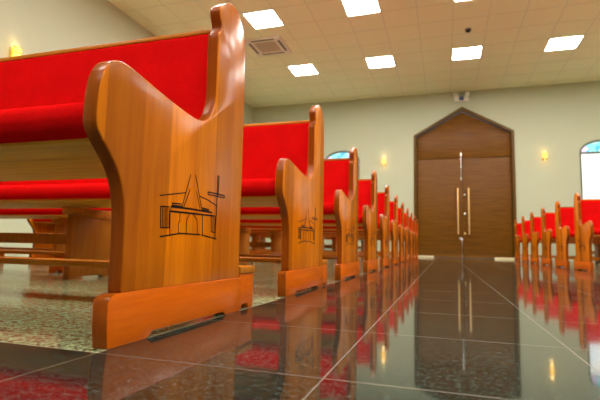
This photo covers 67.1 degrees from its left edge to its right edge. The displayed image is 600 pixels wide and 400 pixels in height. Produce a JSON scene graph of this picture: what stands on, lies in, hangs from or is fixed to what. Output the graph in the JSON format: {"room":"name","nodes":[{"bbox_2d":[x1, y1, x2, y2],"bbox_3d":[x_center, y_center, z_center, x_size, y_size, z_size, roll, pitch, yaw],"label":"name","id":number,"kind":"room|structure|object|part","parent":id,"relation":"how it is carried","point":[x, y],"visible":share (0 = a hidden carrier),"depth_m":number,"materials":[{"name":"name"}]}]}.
{"room":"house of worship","nodes":[
{"label":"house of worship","id":0,"kind":"room"},
{"bbox_2d":[0,0,252,254],"bbox_3d":[-4.605,-1.687,4.300,0.150,4.440,20.000,-1,-6,18],"label":"wall","id":1,"kind":"structure","parent":0,"point":[37,26],"depth_m":6.89,"materials":[{"name":"beige paint"}]},
{"bbox_2d":[10,45,21,56],"bbox_3d":[-3.867,-2.000,6.168,0.126,0.244,0.114,-1,-6,18],"label":"wall sconce","id":2,"kind":"object","parent":1,"relation":"attached to","point":[16,50],"visible":0.69,"depth_m":6.14,"materials":[{"name":"yellow glass"}]},
{"bbox_3d":[-3.861,-2.000,6.166,0.106,0.138,0.106,-1,-6,18],"label":"lamp shade","id":3,"kind":"part","parent":2,"relation":"part of","materials":[{"name":"yellow glass"}]},
{"bbox_2d":[0,255,599,399],"bbox_3d":[1.191,0.457,2.208,12.120,0.001,20.000,-1,-6,18],"label":"floor","id":4,"kind":"structure","parent":0,"point":[420,328],"depth_m":0.98,"materials":[{"name":"tile"}]},
{"bbox_2d":[0,3,254,349],"bbox_3d":[-1.970,-0.129,1.737,3.600,0.929,0.760,-1,-6,18],"label":"pew","id":5,"kind":"object","parent":4,"relation":"on","point":[160,118],"visible":1,"depth_m":1.12,"materials":[{"name":"brown wood"}]},
{"bbox_2d":[0,102,87,143],"bbox_3d":[-2.015,-0.120,1.596,3.526,0.074,0.433,-1,-6,18],"label":"seat cushion","id":6,"kind":"object","parent":5,"relation":"on","point":[60,123],"depth_m":0.90,"materials":[{"name":"red fabric"}]},
{"bbox_2d":[0,34,208,118],"bbox_3d":[-1.934,-0.296,1.856,3.526,0.377,0.090,-1,-6,18],"label":"backrest cushion","id":7,"kind":"object","parent":5,"relation":"on","point":[177,65],"depth_m":1.45,"materials":[{"name":"red fabric"}]},
{"bbox_3d":[-1.918,-0.485,1.912,3.530,0.016,0.065,-1,-6,18],"label":"rail","id":8,"kind":"part","parent":5,"relation":"part of","materials":[{"name":"brown wood"}]},
{"bbox_3d":[-0.291,-0.205,1.140,0.034,0.827,0.630,-1,-6,18],"label":"panel","id":9,"kind":"part","parent":5,"relation":"part of","materials":[{"name":"brown wood"}]},
{"bbox_3d":[-0.191,0.292,1.459,0.040,0.111,0.106,-1,-6,18],"label":"kneeler leg","id":10,"kind":"part","parent":5,"relation":"part of","materials":[{"name":"brown wood"}]},
{"bbox_2d":[0,105,327,296],"bbox_3d":[-1.665,-0.024,2.689,3.600,0.929,0.760,-1,-6,18],"label":"pew","id":11,"kind":"object","parent":4,"relation":"on","point":[283,162],"visible":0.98,"depth_m":2.28,"materials":[{"name":"brown wood"}]},
{"bbox_3d":[-1.577,0.417,2.950,0.040,0.111,0.106,-1,-6,18],"label":"kneeler leg","id":12,"kind":"part","parent":11,"relation":"part of","materials":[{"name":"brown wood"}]},
{"bbox_2d":[0,178,275,199],"bbox_3d":[-1.710,-0.015,2.548,3.526,0.074,0.433,-1,-6,18],"label":"seat cushion","id":13,"kind":"object","parent":11,"relation":"on","point":[251,189],"depth_m":2.11,"materials":[{"name":"red fabric"}]},
{"bbox_2d":[0,123,309,185],"bbox_3d":[-1.629,-0.191,2.808,3.526,0.377,0.090,-1,-6,18],"label":"backrest cushion","id":14,"kind":"object","parent":11,"relation":"on","point":[264,144],"depth_m":2.33,"materials":[{"name":"red fabric"}]},
{"bbox_3d":[-1.614,-0.380,2.864,3.530,0.016,0.065,-1,-6,18],"label":"rail","id":15,"kind":"part","parent":11,"relation":"part of","materials":[{"name":"brown wood"}]},
{"bbox_3d":[0.014,-0.100,2.092,0.034,0.827,0.630,-1,-6,18],"label":"panel","id":16,"kind":"part","parent":11,"relation":"part of","materials":[{"name":"brown wood"}]},
{"bbox_3d":[0.114,0.398,2.411,0.040,0.111,0.106,-1,-6,18],"label":"kneeler leg","id":17,"kind":"part","parent":11,"relation":"part of","materials":[{"name":"brown wood"}]},
{"bbox_2d":[0,147,360,280],"bbox_3d":[-1.361,0.082,3.641,3.600,0.929,0.760,-1,-6,18],"label":"pew","id":18,"kind":"object","parent":4,"relation":"on","point":[340,187],"visible":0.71,"depth_m":3.21,"materials":[{"name":"brown wood"}]},
{"bbox_2d":[0,203,333,214],"bbox_3d":[-1.406,0.091,3.500,3.526,0.074,0.433,-1,-6,18],"label":"seat cushion","id":19,"kind":"object","parent":18,"relation":"on","point":[328,208],"depth_m":3.27,"materials":[{"name":"red fabric"}]},
{"bbox_2d":[323,160,349,203],"bbox_3d":[-1.325,-0.085,3.760,3.526,0.377,0.090,-1,-6,18],"label":"backrest cushion","id":20,"kind":"object","parent":18,"relation":"on","point":[336,172],"depth_m":3.24,"materials":[{"name":"red fabric"}]},
{"bbox_3d":[-1.309,-0.274,3.816,3.530,0.016,0.065,-1,-6,18],"label":"rail","id":21,"kind":"part","parent":18,"relation":"part of","materials":[{"name":"brown wood"}]},
{"bbox_3d":[0.318,0.006,3.044,0.034,0.827,0.630,-1,-6,18],"label":"panel","id":22,"kind":"part","parent":18,"relation":"part of","materials":[{"name":"brown wood"}]},
{"bbox_3d":[0.418,0.504,3.363,0.040,0.111,0.106,-1,-6,18],"label":"kneeler leg","id":23,"kind":"part","parent":18,"relation":"part of","materials":[{"name":"brown wood"}]},
{"bbox_2d":[27,170,378,272],"bbox_3d":[-1.056,0.187,4.593,3.600,0.929,0.760,-1,-6,18],"label":"pew","id":24,"kind":"object","parent":4,"relation":"on","point":[367,188],"visible":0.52,"depth_m":4.17,"materials":[{"name":"brown wood"}]},
{"bbox_3d":[-2.773,0.148,5.078,0.034,0.827,0.630,-1,-6,18],"label":"panel","id":25,"kind":"part","parent":24,"relation":"part of","materials":[{"name":"brown wood"}]},
{"bbox_2d":[33,215,361,223],"bbox_3d":[-1.101,0.196,4.452,3.526,0.074,0.433,-1,-6,18],"label":"seat cushion","id":26,"kind":"object","parent":24,"relation":"on","point":[35,221],"depth_m":4.01,"materials":[{"name":"red fabric"}]},
{"bbox_2d":[358,180,370,214],"bbox_3d":[-1.020,0.021,4.712,3.526,0.377,0.090,-1,-6,18],"label":"backrest cushion","id":27,"kind":"object","parent":24,"relation":"on","point":[364,186],"depth_m":4.19,"materials":[{"name":"red fabric"}]},
{"bbox_3d":[0.623,0.111,3.996,0.034,0.827,0.630,-1,-6,18],"label":"panel","id":28,"kind":"part","parent":24,"relation":"part of","materials":[{"name":"brown wood"}]},
{"bbox_2d":[242,185,390,267],"bbox_3d":[-0.752,0.293,5.545,3.600,0.929,0.760,-1,-6,18],"label":"pew","id":29,"kind":"object","parent":4,"relation":"on","point":[383,198],"visible":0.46,"depth_m":5.12,"materials":[{"name":"brown wood"}]},
{"bbox_2d":[242,222,378,228],"bbox_3d":[-0.797,0.302,5.404,3.526,0.074,0.433,-1,-6,18],"label":"seat cushion","id":30,"kind":"object","parent":29,"relation":"on","point":[252,227],"depth_m":5.03,"materials":[{"name":"red fabric"}]},
{"bbox_2d":[377,193,384,222],"bbox_3d":[-0.716,0.126,5.664,3.526,0.377,0.090,-1,-6,18],"label":"backrest cushion","id":31,"kind":"object","parent":29,"relation":"on","point":[380,196],"depth_m":5.13,"materials":[{"name":"red fabric"}]},
{"bbox_3d":[0.927,0.217,4.948,0.034,0.827,0.630,-1,-6,18],"label":"panel","id":32,"kind":"part","parent":29,"relation":"part of","materials":[{"name":"brown wood"}]},
{"bbox_2d":[249,195,398,264],"bbox_3d":[-0.447,0.399,6.497,3.600,0.929,0.760,-1,-6,18],"label":"pew","id":33,"kind":"object","parent":4,"relation":"on","point":[394,254],"visible":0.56,"depth_m":6.03,"materials":[{"name":"brown wood"}]},
{"bbox_2d":[251,230,379,231],"bbox_3d":[-0.492,0.407,6.356,3.526,0.074,0.433,-1,-6,18],"label":"seat cushion","id":34,"kind":"object","parent":33,"relation":"on","point":[251,230],"depth_m":6.13,"materials":[{"name":"red fabric"}]},
{"bbox_2d":[390,202,393,221],"bbox_3d":[-0.411,0.232,6.616,3.526,0.377,0.090,-1,-6,18],"label":"backrest cushion","id":35,"kind":"object","parent":33,"relation":"on","point":[391,203],"depth_m":6.08,"materials":[{"name":"red fabric"}]},
{"bbox_3d":[1.232,0.322,5.899,0.034,0.827,0.630,-1,-6,18],"label":"panel","id":36,"kind":"part","parent":33,"relation":"part of","materials":[{"name":"brown wood"}]},
{"bbox_2d":[249,202,404,262],"bbox_3d":[-0.143,0.504,7.449,3.600,0.929,0.760,-1,-6,18],"label":"pew","id":37,"kind":"object","parent":4,"relation":"on","point":[255,238],"visible":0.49,"depth_m":7.01,"materials":[{"name":"brown wood"}]},
{"bbox_2d":[251,232,390,234],"bbox_3d":[-0.188,0.513,7.308,3.526,0.074,0.433,-1,-6,18],"label":"seat cushion","id":38,"kind":"object","parent":37,"relation":"on","point":[251,232],"depth_m":6.92,"materials":[{"name":"red fabric"}]},
{"bbox_2d":[398,209,400,224],"bbox_3d":[-0.107,0.337,7.568,3.526,0.377,0.090,-1,-6,18],"label":"backrest cushion","id":39,"kind":"object","parent":37,"relation":"on","point":[399,210],"depth_m":7.03,"materials":[{"name":"red fabric"}]},
{"bbox_3d":[1.536,0.428,6.851,0.034,0.827,0.630,-1,-6,18],"label":"panel","id":40,"kind":"part","parent":37,"relation":"part of","materials":[{"name":"brown wood"}]},
{"bbox_2d":[250,208,409,260],"bbox_3d":[0.162,0.610,8.401,3.600,0.929,0.760,-1,-6,18],"label":"pew","id":41,"kind":"object","parent":4,"relation":"on","point":[333,246],"visible":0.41,"depth_m":7.97,"materials":[{"name":"brown wood"}]},
{"bbox_2d":[250,234,390,236],"bbox_3d":[0.117,0.619,8.259,3.526,0.074,0.433,-1,-6,18],"label":"seat cushion","id":42,"kind":"object","parent":41,"relation":"on","point":[250,234],"depth_m":8.10,"materials":[{"name":"red fabric"}]},
{"bbox_3d":[1.841,0.533,7.803,0.034,0.827,0.630,-1,-6,18],"label":"panel","id":43,"kind":"part","parent":41,"relation":"part of","materials":[{"name":"brown wood"}]},
{"bbox_2d":[250,213,412,259],"bbox_3d":[0.466,0.715,9.353,3.600,0.929,0.760,-1,-6,18],"label":"pew","id":44,"kind":"object","parent":4,"relation":"on","point":[411,214],"visible":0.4,"depth_m":8.89,"materials":[{"name":"brown wood"}]},
{"bbox_3d":[2.145,0.639,8.755,0.034,0.827,0.630,-1,-6,18],"label":"panel","id":45,"kind":"part","parent":44,"relation":"part of","materials":[{"name":"brown wood"}]},
{"bbox_2d":[261,216,415,258],"bbox_3d":[0.771,0.821,10.305,3.600,0.929,0.760,-1,-6,18],"label":"pew","id":46,"kind":"object","parent":4,"relation":"on","point":[263,239],"visible":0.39,"depth_m":9.87,"materials":[{"name":"brown wood"}]},
{"bbox_3d":[2.450,0.744,9.707,0.034,0.827,0.630,-1,-6,18],"label":"panel","id":47,"kind":"part","parent":46,"relation":"part of","materials":[{"name":"brown wood"}]},
{"bbox_2d":[270,219,418,257],"bbox_3d":[1.075,0.926,11.257,3.600,0.929,0.760,-1,-6,18],"label":"pew","id":48,"kind":"object","parent":4,"relation":"on","point":[361,247],"visible":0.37,"depth_m":10.80,"materials":[{"name":"brown wood"}]},
{"bbox_3d":[2.754,0.850,10.659,0.034,0.827,0.630,-1,-6,18],"label":"panel","id":49,"kind":"part","parent":48,"relation":"part of","materials":[{"name":"brown wood"}]},
{"bbox_2d":[514,219,599,260],"bbox_3d":[6.528,0.866,9.519,3.600,0.929,0.760,-1,-6,18],"label":"pew","id":50,"kind":"object","parent":4,"relation":"on","point":[517,226],"visible":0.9,"depth_m":10.05,"materials":[{"name":"brown wood"}]},
{"bbox_3d":[4.811,0.827,10.004,0.034,0.827,0.630,-1,-6,18],"label":"panel","id":51,"kind":"part","parent":50,"relation":"part of","materials":[{"name":"brown wood"}]},
{"bbox_2d":[517,224,521,238],"bbox_3d":[6.564,0.700,9.638,3.526,0.377,0.090,-1,-6,18],"label":"backrest cushion","id":52,"kind":"object","parent":50,"relation":"on","point":[519,232],"depth_m":10.14,"materials":[{"name":"red fabric"}]},
{"bbox_2d":[521,216,599,263],"bbox_3d":[6.223,0.761,8.567,3.600,0.929,0.760,-1,-6,18],"label":"pew","id":53,"kind":"object","parent":4,"relation":"on","point":[525,224],"visible":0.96,"depth_m":9.02,"materials":[{"name":"brown wood"}]},
{"bbox_3d":[4.507,0.722,9.052,0.034,0.827,0.630,-1,-6,18],"label":"panel","id":54,"kind":"part","parent":53,"relation":"part of","materials":[{"name":"brown wood"}]},
{"bbox_2d":[524,221,529,237],"bbox_3d":[6.259,0.594,8.686,3.526,0.377,0.090,-1,-6,18],"label":"backrest cushion","id":55,"kind":"object","parent":53,"relation":"on","point":[526,223],"depth_m":9.19,"materials":[{"name":"red fabric"}]},
{"bbox_2d":[530,212,599,263],"bbox_3d":[5.919,0.655,7.615,3.600,0.929,0.760,-1,-6,18],"label":"pew","id":56,"kind":"object","parent":4,"relation":"on","point":[535,222],"visible":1,"depth_m":8.20,"materials":[{"name":"brown wood"}]},
{"bbox_3d":[4.202,0.616,8.100,0.034,0.827,0.630,-1,-6,18],"label":"panel","id":57,"kind":"part","parent":56,"relation":"part of","materials":[{"name":"brown wood"}]},
{"bbox_2d":[534,218,540,235],"bbox_3d":[5.955,0.488,7.734,3.526,0.377,0.090,-1,-6,18],"label":"backrest cushion","id":58,"kind":"object","parent":56,"relation":"on","point":[537,221],"depth_m":8.24,"materials":[{"name":"red fabric"}]},
{"bbox_2d":[541,207,599,265],"bbox_3d":[5.614,0.550,6.663,3.600,0.929,0.760,-1,-6,18],"label":"pew","id":59,"kind":"object","parent":4,"relation":"on","point":[548,232],"visible":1,"depth_m":7.26,"materials":[{"name":"brown wood"}]},
{"bbox_3d":[3.898,0.511,7.148,0.034,0.827,0.630,-1,-6,18],"label":"panel","id":60,"kind":"part","parent":59,"relation":"part of","materials":[{"name":"brown wood"}]},
{"bbox_2d":[545,213,555,233],"bbox_3d":[5.650,0.383,6.782,3.526,0.377,0.090,-1,-6,18],"label":"backrest cushion","id":61,"kind":"object","parent":59,"relation":"on","point":[549,217],"depth_m":7.28,"materials":[{"name":"red fabric"}]},
{"bbox_2d":[554,201,599,267],"bbox_3d":[5.310,0.444,5.711,3.600,0.929,0.760,-1,-6,18],"label":"pew","id":62,"kind":"object","parent":4,"relation":"on","point":[564,216],"visible":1,"depth_m":6.30,"materials":[{"name":"brown wood"}]},
{"bbox_3d":[3.593,0.405,6.196,0.034,0.827,0.630,-1,-6,18],"label":"panel","id":63,"kind":"part","parent":62,"relation":"part of","materials":[{"name":"brown wood"}]},
{"bbox_2d":[560,208,574,231],"bbox_3d":[5.346,0.277,5.830,3.526,0.377,0.090,-1,-6,18],"label":"backrest cushion","id":64,"kind":"object","parent":62,"relation":"on","point":[566,214],"depth_m":6.33,"materials":[{"name":"red fabric"}]},
{"bbox_2d":[570,232,599,237],"bbox_3d":[5.265,0.453,5.570,3.526,0.074,0.433,-1,-6,18],"label":"seat cushion","id":65,"kind":"object","parent":62,"relation":"on","point":[572,234],"depth_m":5.89,"materials":[{"name":"red fabric"}]},
{"bbox_2d":[573,193,599,271],"bbox_3d":[5.005,0.339,4.759,3.600,0.929,0.760,-1,-6,18],"label":"pew","id":66,"kind":"object","parent":4,"relation":"on","point":[586,211],"visible":0.99,"depth_m":5.35,"materials":[{"name":"brown wood"}]},
{"bbox_3d":[3.289,0.300,5.244,0.034,0.827,0.630,-1,-6,18],"label":"panel","id":67,"kind":"part","parent":66,"relation":"part of","materials":[{"name":"brown wood"}]},
{"bbox_2d":[580,200,599,227],"bbox_3d":[5.041,0.172,4.878,3.526,0.377,0.090,-1,-6,18],"label":"backrest cushion","id":68,"kind":"object","parent":66,"relation":"on","point":[589,209],"depth_m":5.37,"materials":[{"name":"red fabric"}]},
{"bbox_2d":[594,228,599,234],"bbox_3d":[4.960,0.348,4.618,3.526,0.074,0.433,-1,-6,18],"label":"seat cushion","id":69,"kind":"object","parent":66,"relation":"on","point":[596,230],"depth_m":4.95,"materials":[{"name":"red fabric"}]},
{"bbox_2d":[108,0,599,107],"bbox_3d":[1.290,-4.018,2.672,12.420,0.120,20.300,-1,-6,18],"label":"ceiling","id":70,"kind":"structure","parent":0,"point":[188,11],"depth_m":9.29,"materials":[{"name":"tile"}]},
{"bbox_2d":[243,9,283,28],"bbox_3d":[-0.681,-3.390,8.493,0.600,0.013,0.600,-1,-6,18],"label":"recessed light","id":71,"kind":"object","parent":70,"relation":"in","point":[265,18],"visible":1,"depth_m":8.47,"materials":[{"name":"white plastic"}]},
{"bbox_2d":[245,35,291,56],"bbox_3d":[-0.680,-3.262,9.606,0.800,0.038,0.800,-1,-6,18],"label":"air conditioner","id":72,"kind":"object","parent":70,"relation":"attached to","point":[269,45],"visible":0.98,"depth_m":9.54,"materials":[{"name":"beige plastic"}]},
{"bbox_2d":[255,41,280,52],"bbox_3d":[-0.680,-3.261,9.606,0.470,0.030,0.470,-1,-6,18],"label":"grille","id":73,"kind":"object","parent":72,"relation":"attached to","point":[264,46],"depth_m":9.61,"materials":[{"name":"beige metal"}]},
{"bbox_2d":[287,64,318,75],"bbox_3d":[0.080,-3.126,10.872,0.600,0.013,0.600,-1,-6,18],"label":"recessed light","id":74,"kind":"object","parent":70,"relation":"in","point":[306,69],"visible":1,"depth_m":10.85,"materials":[{"name":"white plastic"}]},
{"bbox_2d":[122,0,599,107],"bbox_3d":[1.289,-3.962,2.666,12.120,0.014,20.000,-1,-6,18],"label":"trim","id":75,"kind":"structure","parent":70,"relation":"attached to","point":[526,10],"depth_m":9.35,"materials":[{"name":"metal"}]},
{"bbox_2d":[341,0,380,16],"bbox_3d":[1.076,-3.409,7.933,0.600,0.013,0.600,-1,-6,18],"label":"recessed light","id":76,"kind":"object","parent":70,"relation":"in","point":[352,7],"visible":1,"depth_m":7.98,"materials":[{"name":"white plastic"}]},
{"bbox_2d":[365,55,394,68],"bbox_3d":[1.837,-3.145,10.312,0.600,0.013,0.600,-1,-6,18],"label":"recessed light","id":77,"kind":"object","parent":70,"relation":"in","point":[381,61],"visible":1,"depth_m":10.28,"materials":[{"name":"white plastic"}]},
{"bbox_2d":[452,46,482,59],"bbox_3d":[3.595,-3.165,9.752,0.600,0.013,0.600,-1,-6,18],"label":"recessed light","id":78,"kind":"object","parent":70,"relation":"in","point":[475,51],"visible":1,"depth_m":9.74,"materials":[{"name":"white plastic"}]},
{"bbox_2d":[544,35,583,50],"bbox_3d":[5.353,-3.184,9.192,0.600,0.013,0.600,-1,-6,18],"label":"recessed light","id":79,"kind":"object","parent":70,"relation":"in","point":[570,42],"visible":1,"depth_m":9.18,"materials":[{"name":"white plastic"}]},
{"bbox_2d":[249,81,599,261],"bbox_3d":[4.303,-0.689,12.013,12.420,4.440,0.220,-1,-6,18],"label":"wall","id":80,"kind":"structure","parent":0,"point":[558,120],"depth_m":11.81,"materials":[{"name":"beige paint"}]},
{"bbox_2d":[326,151,359,178],"bbox_3d":[1.198,-0.406,12.912,1.030,2.025,0.060,-1,-6,18],"label":"window","id":81,"kind":"structure","parent":80,"relation":"in","point":[339,154],"depth_m":13.01,"materials":[{"name":"glass"}]},
{"bbox_3d":[1.220,-1.234,13.012,0.978,0.315,0.010,-1,-6,18],"label":"pane","id":82,"kind":"part","parent":81,"relation":"part of","materials":[{"name":"blue glass"}]},
{"bbox_2d":[382,157,385,165],"bbox_3d":[2.320,-1.064,12.505,0.114,0.244,0.126,-1,-6,18],"label":"wall sconce","id":83,"kind":"object","parent":80,"relation":"attached to","point":[383,159],"visible":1,"depth_m":12.47,"materials":[{"name":"yellow glass"}]},
{"bbox_2d":[453,91,469,101],"bbox_3d":[4.302,-2.750,12.046,0.434,0.243,0.160,-1,-6,18],"label":"emergency light","id":84,"kind":"object","parent":80,"relation":"attached to","point":[457,98],"visible":1,"depth_m":12.02,"materials":[{"name":"white plastic"}]},
{"bbox_2d":[414,107,516,258],"bbox_3d":[4.303,-0.480,11.940,2.510,4.028,0.195,-1,-6,18],"label":"door","id":85,"kind":"structure","parent":80,"relation":"in","point":[465,179],"depth_m":11.92,"materials":[{"name":"brown wood"}]},
{"bbox_3d":[4.148,0.293,11.870,0.038,1.210,0.089,-1,-6,18],"label":"handle","id":86,"kind":"part","parent":85,"relation":"part of","materials":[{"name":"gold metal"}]},
{"bbox_3d":[4.342,-1.738,12.104,2.358,1.262,0.045,-1,-6,18],"label":"transom panel","id":87,"kind":"part","parent":85,"relation":"part of","materials":[{"name":"brown wood"}]},
{"bbox_3d":[4.405,0.290,11.788,0.038,1.210,0.089,-1,-6,18],"label":"handle","id":88,"kind":"part","parent":85,"relation":"part of","materials":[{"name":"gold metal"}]},
{"bbox_3d":[4.323,-0.419,11.999,2.378,3.920,0.018,-1,-6,18],"label":"backing panel","id":89,"kind":"part","parent":85,"relation":"part of","materials":[{"name":"brown wood"}]},
{"bbox_2d":[495,257,513,259],"bbox_3d":[5.143,1.466,11.313,0.500,0.045,0.055,-1,-6,18],"label":"trim","id":90,"kind":"structure","parent":80,"relation":"attached to","point":[495,257],"depth_m":11.29,"materials":[{"name":"stone"}]},
{"bbox_2d":[542,151,547,160],"bbox_3d":[6.117,-1.106,11.295,0.114,0.244,0.126,-1,-6,18],"label":"wall sconce","id":91,"kind":"object","parent":80,"relation":"attached to","point":[544,154],"visible":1,"depth_m":11.26,"materials":[{"name":"yellow glass"}]},
{"bbox_2d":[579,139,599,198],"bbox_3d":[7.367,-0.473,10.946,1.030,2.025,0.060,-1,-6,18],"label":"window","id":92,"kind":"structure","parent":80,"relation":"in","point":[589,153],"depth_m":11.06,"materials":[{"name":"glass"}]},
{"bbox_3d":[7.389,-1.302,11.046,0.978,0.315,0.010,-1,-6,18],"label":"pane","id":93,"kind":"part","parent":92,"relation":"part of","materials":[{"name":"blue glass"}]},
{"bbox_3d":[7.368,-0.320,10.944,0.970,1.660,0.010,-1,-6,18],"label":"pane","id":94,"kind":"part","parent":92,"relation":"part of","materials":[{"name":"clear glass"}]}
]}

